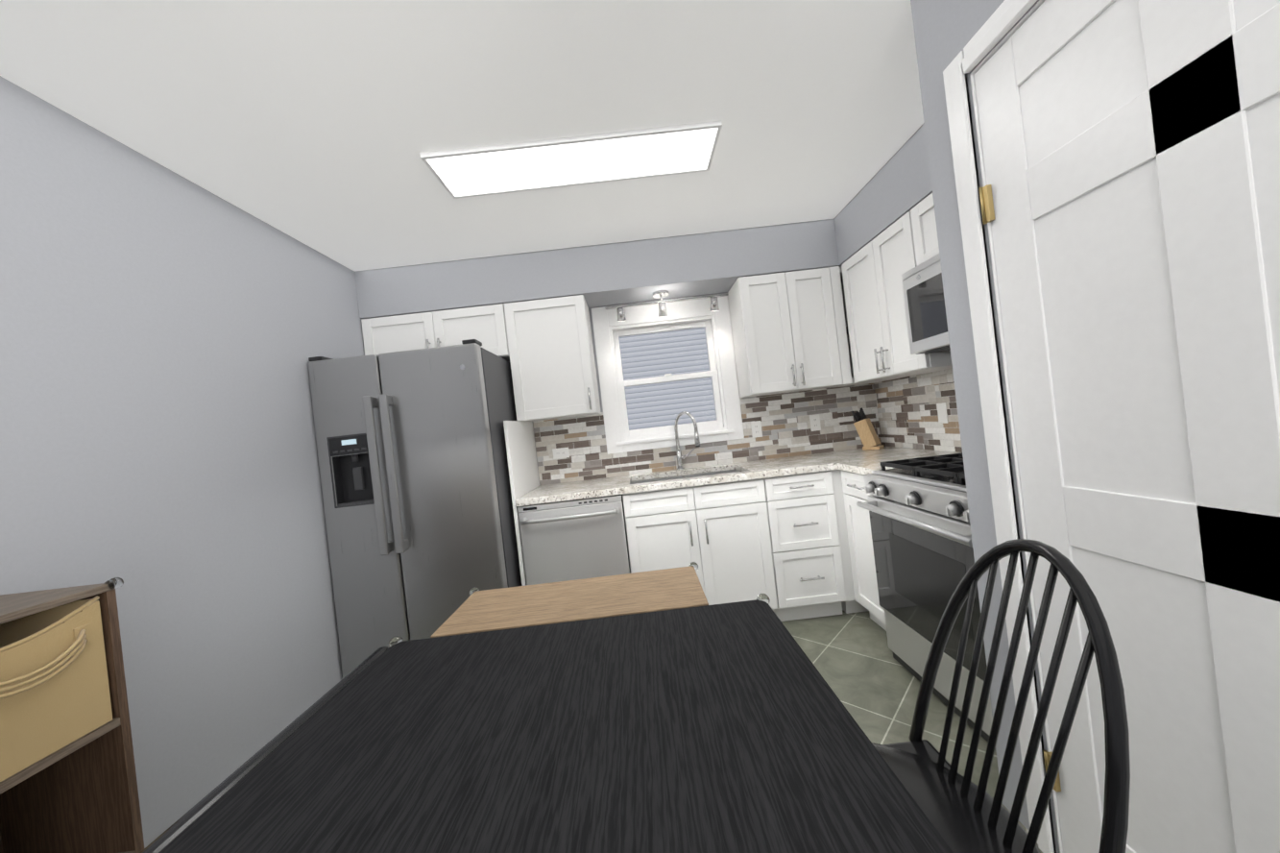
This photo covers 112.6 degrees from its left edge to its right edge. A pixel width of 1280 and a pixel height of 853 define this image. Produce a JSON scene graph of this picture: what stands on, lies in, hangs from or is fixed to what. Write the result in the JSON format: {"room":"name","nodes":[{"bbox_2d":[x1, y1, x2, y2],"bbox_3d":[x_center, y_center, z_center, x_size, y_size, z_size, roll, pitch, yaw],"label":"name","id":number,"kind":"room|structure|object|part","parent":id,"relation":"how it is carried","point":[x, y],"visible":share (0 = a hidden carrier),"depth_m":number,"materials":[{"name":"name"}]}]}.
{"room":"kitchen","nodes":[
{"label":"kitchen","id":0,"kind":"room"},
{"bbox_2d":[0,75,364,847],"bbox_3d":[-1.731,0.226,0.762,0.120,2.440,4.840,-7,0,0],"label":"wall","id":1,"kind":"structure","parent":0,"point":[165,333],"depth_m":1.52,"materials":[{"name":"grey paint"}]},
{"bbox_2d":[0,0,924,271],"bbox_3d":[-0.111,-1.237,0.828,3.830,0.100,5.100,-7,0,0],"label":"ceiling","id":2,"kind":"structure","parent":0,"point":[319,125],"depth_m":1.49,"materials":[{"name":"paint"}]},
{"bbox_2d":[419,120,722,198],"bbox_3d":[-0.277,-1.155,1.872,1.220,0.021,0.310,-7,0,0],"label":"recessed light","id":3,"kind":"object","parent":2,"relation":"in","point":[570,160],"visible":0.98,"depth_m":1.84,"materials":[{"name":"white plastic"}]},
{"bbox_2d":[354,122,932,318],"bbox_3d":[-0.100,-1.035,2.178,3.430,0.301,1.800,-7,0,0],"label":"soffit","id":4,"kind":"structure","parent":2,"relation":"attached to","point":[896,187],"depth_m":2.62,"materials":[{"name":"grey paint"}]},
{"bbox_2d":[604,289,727,321],"bbox_3d":[0.184,-0.831,2.905,0.840,0.167,0.110,-7,0,0],"label":"spotlight","id":5,"kind":"object","parent":4,"relation":"attached to","point":[660,294],"visible":1,"depth_m":2.90,"materials":[{"name":"silver metal"}]},
{"bbox_2d":[841,211,952,383],"bbox_3d":[1.476,-0.675,2.411,0.370,0.762,0.722,-7,0,0],"label":"upper cabinet","id":6,"kind":"object","parent":4,"relation":"attached to","point":[874,270],"visible":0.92,"depth_m":2.34,"materials":[{"name":"white paint"}]},
{"bbox_2d":[910,193,939,265],"bbox_3d":[1.456,-0.906,1.671,0.370,0.300,0.751,-7,0,0],"label":"upper cabinet","id":7,"kind":"object","parent":4,"relation":"attached to","point":[924,229],"visible":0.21,"depth_m":1.97,"materials":[{"name":"white paint"}]},
{"bbox_2d":[901,253,950,354],"bbox_3d":[1.447,-0.553,1.672,0.466,0.392,0.744,-7,0,0],"label":"over-the-range microwave","id":8,"kind":"object","parent":7,"relation":"attached to","point":[925,307],"visible":0.21,"depth_m":1.90,"materials":[{"name":"grey plastic"}]},
{"bbox_2d":[532,292,723,484],"bbox_3d":[0.073,0.022,3.137,3.550,2.440,0.120,-7,0,0],"label":"wall","id":9,"kind":"structure","parent":0,"point":[595,360],"depth_m":3.08,"materials":[{"name":"grey paint"}]},
{"bbox_2d":[361,303,509,362],"bbox_3d":[-1.315,-0.571,2.879,0.912,0.334,0.370,-7,0,0],"label":"upper cabinet","id":10,"kind":"object","parent":9,"relation":"attached to","point":[485,326],"visible":0.52,"depth_m":2.74,"materials":[{"name":"white paint"}]},
{"bbox_2d":[504,294,601,421],"bbox_3d":[-0.579,-0.440,2.885,0.515,0.762,0.370,-7,0,0],"label":"upper cabinet","id":11,"kind":"object","parent":9,"relation":"attached to","point":[551,352],"visible":1,"depth_m":2.75,"materials":[{"name":"white paint"}]},
{"bbox_2d":[591,292,744,454],"bbox_3d":[0.198,-0.380,3.122,0.985,1.052,0.155,-7,0,0],"label":"window","id":12,"kind":"structure","parent":9,"relation":"in","point":[603,319],"depth_m":3.06,"materials":[{"name":"white wood"}]},
{"bbox_3d":[0.203,-0.336,3.122,0.850,0.857,0.155,-7,0,0],"label":"window frame sash","id":13,"kind":"part","parent":12,"relation":"part of","materials":[{"name":"white wood"}]},
{"bbox_2d":[532,383,878,484],"bbox_3d":[0.494,0.063,3.076,2.483,0.504,0.009,-7,0,0],"label":"tile backsplash","id":14,"kind":"structure","parent":9,"relation":"attached to","point":[784,418],"depth_m":3.07,"materials":[{"name":"tile"}]},
{"bbox_2d":[552,447,569,458],"bbox_3d":[-0.566,0.191,3.058,0.116,0.072,0.007,-7,0,0],"label":"electrical outlet plate","id":15,"kind":"object","parent":14,"relation":"attached to","point":[562,452],"visible":1,"depth_m":3.06,"materials":[{"name":"white plastic"}]},
{"bbox_2d":[750,420,762,437],"bbox_3d":[0.839,0.021,3.070,0.072,0.116,0.007,-7,0,0],"label":"electrical outlet plate","id":16,"kind":"object","parent":14,"relation":"attached to","point":[756,426],"visible":1,"depth_m":3.07,"materials":[{"name":"white plastic"}]},
{"bbox_2d":[809,413,821,431],"bbox_3d":[1.261,-0.028,3.073,0.072,0.116,0.007,-7,0,0],"label":"electrical outlet plate","id":17,"kind":"object","parent":14,"relation":"attached to","point":[814,420],"visible":1,"depth_m":3.07,"materials":[{"name":"white plastic"}]},
{"bbox_2d":[727,265,894,397],"bbox_3d":[1.165,-0.639,2.900,0.986,0.762,0.370,-7,0,0],"label":"upper cabinet","id":18,"kind":"object","parent":9,"relation":"attached to","point":[789,331],"visible":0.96,"depth_m":2.76,"materials":[{"name":"white paint"}]},
{"bbox_2d":[781,609,1042,852],"bbox_3d":[0.176,1.286,0.826,3.830,0.100,5.100,-7,0,0],"label":"floor","id":19,"kind":"structure","parent":0,"point":[873,683],"depth_m":1.89,"materials":[{"name":"grey tile"}]},
{"bbox_2d":[0,577,144,852],"bbox_3d":[-1.416,0.904,0.525,0.340,1.020,1.124,-7,0,0],"label":"cube shelf","id":20,"kind":"object","parent":19,"relation":"on","point":[80,794],"visible":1,"depth_m":1.05,"materials":[{"name":"brown wood"}]},
{"bbox_2d":[0,595,112,781],"bbox_3d":[-1.432,0.580,0.883,0.355,0.306,0.330,-7,0,0],"label":"fabric bin","id":21,"kind":"object","parent":20,"relation":"in","point":[55,695],"visible":1,"depth_m":0.96,"materials":[{"name":"beige fabric"}]},
{"bbox_2d":[307,338,521,677],"bbox_3d":[-1.198,0.487,2.591,0.885,1.804,0.869,-7,0,0],"label":"refrigerator","id":22,"kind":"object","parent":19,"relation":"on","point":[417,494],"visible":0.81,"depth_m":2.22,"materials":[{"name":"grey metal"}]},
{"bbox_2d":[503,420,539,585],"bbox_3d":[-0.699,0.648,2.754,0.020,1.370,0.624,-7,0,0],"label":"panel","id":23,"kind":"object","parent":19,"relation":"on","point":[521,457],"visible":0.5,"depth_m":2.60,"materials":[{"name":"white paint"}]},
{"bbox_2d":[140,593,953,852],"bbox_3d":[-0.128,0.885,0.392,1.053,0.765,1.536,-7,0,0],"label":"table","id":24,"kind":"object","parent":19,"relation":"on","point":[732,727],"visible":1,"depth_m":0.67,"materials":[{"name":"black wood"}]},
{"bbox_2d":[430,561,708,637],"bbox_3d":[-0.150,0.890,1.323,0.791,0.762,0.334,-7,0,0],"label":"console","id":25,"kind":"object","parent":19,"relation":"on","point":[477,610],"visible":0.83,"depth_m":1.28,"materials":[{"name":"brown wood"}]},
{"bbox_2d":[517,494,630,584],"bbox_3d":[-0.358,0.862,2.714,0.596,0.868,0.690,-7,0,0],"label":"dishwasher","id":26,"kind":"object","parent":19,"relation":"on","point":[573,540],"visible":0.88,"depth_m":2.44,"materials":[{"name":"grey metal"}]},
{"bbox_2d":[622,469,777,613],"bbox_3d":[0.353,0.778,2.753,0.826,0.874,0.644,-7,0,0],"label":"base cabinet","id":27,"kind":"object","parent":19,"relation":"on","point":[718,534],"visible":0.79,"depth_m":2.48,"materials":[{"name":"white paint"}]},
{"bbox_2d":[515,446,960,506],"bbox_3d":[0.531,0.397,2.556,2.471,0.238,1.025,-7,0,0],"label":"countertop","id":28,"kind":"structure","parent":27,"relation":"on","point":[859,461],"depth_m":2.52,"materials":[{"name":"beige stone"}]},
{"bbox_2d":[674,410,700,470],"bbox_3d":[0.317,0.097,2.937,0.160,0.406,0.228,-7,0,0],"label":"faucet","id":29,"kind":"object","parent":28,"relation":"on","point":[680,456],"visible":1,"depth_m":3.00,"materials":[{"name":"silver metal"}]},
{"bbox_2d":[851,407,884,450],"bbox_3d":[1.558,0.013,2.943,0.080,0.292,0.172,-6,0,-40],"label":"knife block","id":30,"kind":"object","parent":28,"relation":"on","point":[866,432],"visible":1,"depth_m":2.92,"materials":[{"name":"brown wood"}]},
{"bbox_2d":[762,470,845,621],"bbox_3d":[0.962,0.709,2.758,0.395,0.874,0.644,-7,0,0],"label":"drawers","id":31,"kind":"object","parent":19,"relation":"on","point":[805,545],"visible":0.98,"depth_m":2.48,"materials":[{"name":"white paint"}]},
{"bbox_2d":[830,469,868,613],"bbox_3d":[1.483,0.649,2.780,0.648,0.874,0.609,-7,0,0],"label":"base cabinet","id":32,"kind":"object","parent":19,"relation":"on","point":[850,604],"visible":0.1,"depth_m":2.50,"materials":[{"name":"white paint"}]},
{"bbox_2d":[840,470,886,630],"bbox_3d":[1.490,0.648,2.264,0.643,0.874,0.420,-7,0,0],"label":"base cabinet","id":33,"kind":"object","parent":19,"relation":"on","point":[862,559],"visible":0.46,"depth_m":2.34,"materials":[{"name":"white paint"}]},
{"bbox_2d":[856,452,992,741],"bbox_3d":[1.403,0.470,1.669,0.740,1.245,0.756,-7,0,0],"label":"gas range","id":34,"kind":"object","parent":19,"relation":"on","point":[921,532],"visible":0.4,"depth_m":1.69,"materials":[{"name":"grey metal"}]},
{"bbox_2d":[871,538,1130,852],"bbox_3d":[0.547,0.718,0.810,0.546,0.950,0.439,-7,0,0],"label":"chair","id":35,"kind":"object","parent":19,"relation":"on","point":[964,813],"visible":0.65,"depth_m":0.78,"materials":[{"name":"black paint"}]},
{"bbox_2d":[874,367,962,452],"bbox_3d":[1.745,0.047,2.177,0.010,0.910,1.770,-7,0,0],"label":"tile backsplash","id":36,"kind":"structure","parent":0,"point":[901,412],"depth_m":2.64,"materials":[{"name":"tile"}]},
{"bbox_2d":[936,402,947,423],"bbox_3d":[1.720,-0.075,2.431,0.006,0.116,0.072,-7,0,0],"label":"electrical outlet plate","id":37,"kind":"object","parent":36,"relation":"attached to","point":[942,413],"visible":1,"depth_m":2.43,"materials":[{"name":"white plastic"}]},
{"bbox_2d":[910,0,1059,852],"bbox_3d":[1.022,-0.089,-0.115,0.120,2.440,2.800,-7,0,0],"label":"wall","id":38,"kind":"structure","parent":0,"point":[945,32],"depth_m":1.20,"materials":[{"name":"grey paint"}]},
{"bbox_2d":[942,0,1062,852],"bbox_3d":[1.023,0.068,0.705,0.139,2.130,0.955,-7,0,0],"label":"door frame","id":39,"kind":"structure","parent":38,"relation":"attached to","point":[1002,20],"depth_m":1.12,"materials":[{"name":"white wood"}]},
{"bbox_2d":[973,0,1279,852],"bbox_3d":[0.957,0.109,0.705,0.117,2.046,0.807,-7,0,0],"label":"door","id":40,"kind":"structure","parent":38,"relation":"in","point":[1129,194],"depth_m":0.81,"materials":[{"name":"white paint"}]},
{"label":"outside","id":41,"kind":"structure","parent":0,"visible":0},
{"bbox_2d":[618,327,716,430],"bbox_3d":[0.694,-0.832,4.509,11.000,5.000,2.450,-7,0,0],"label":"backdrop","id":42,"kind":"structure","parent":41,"point":[649,399],"depth_m":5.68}
]}

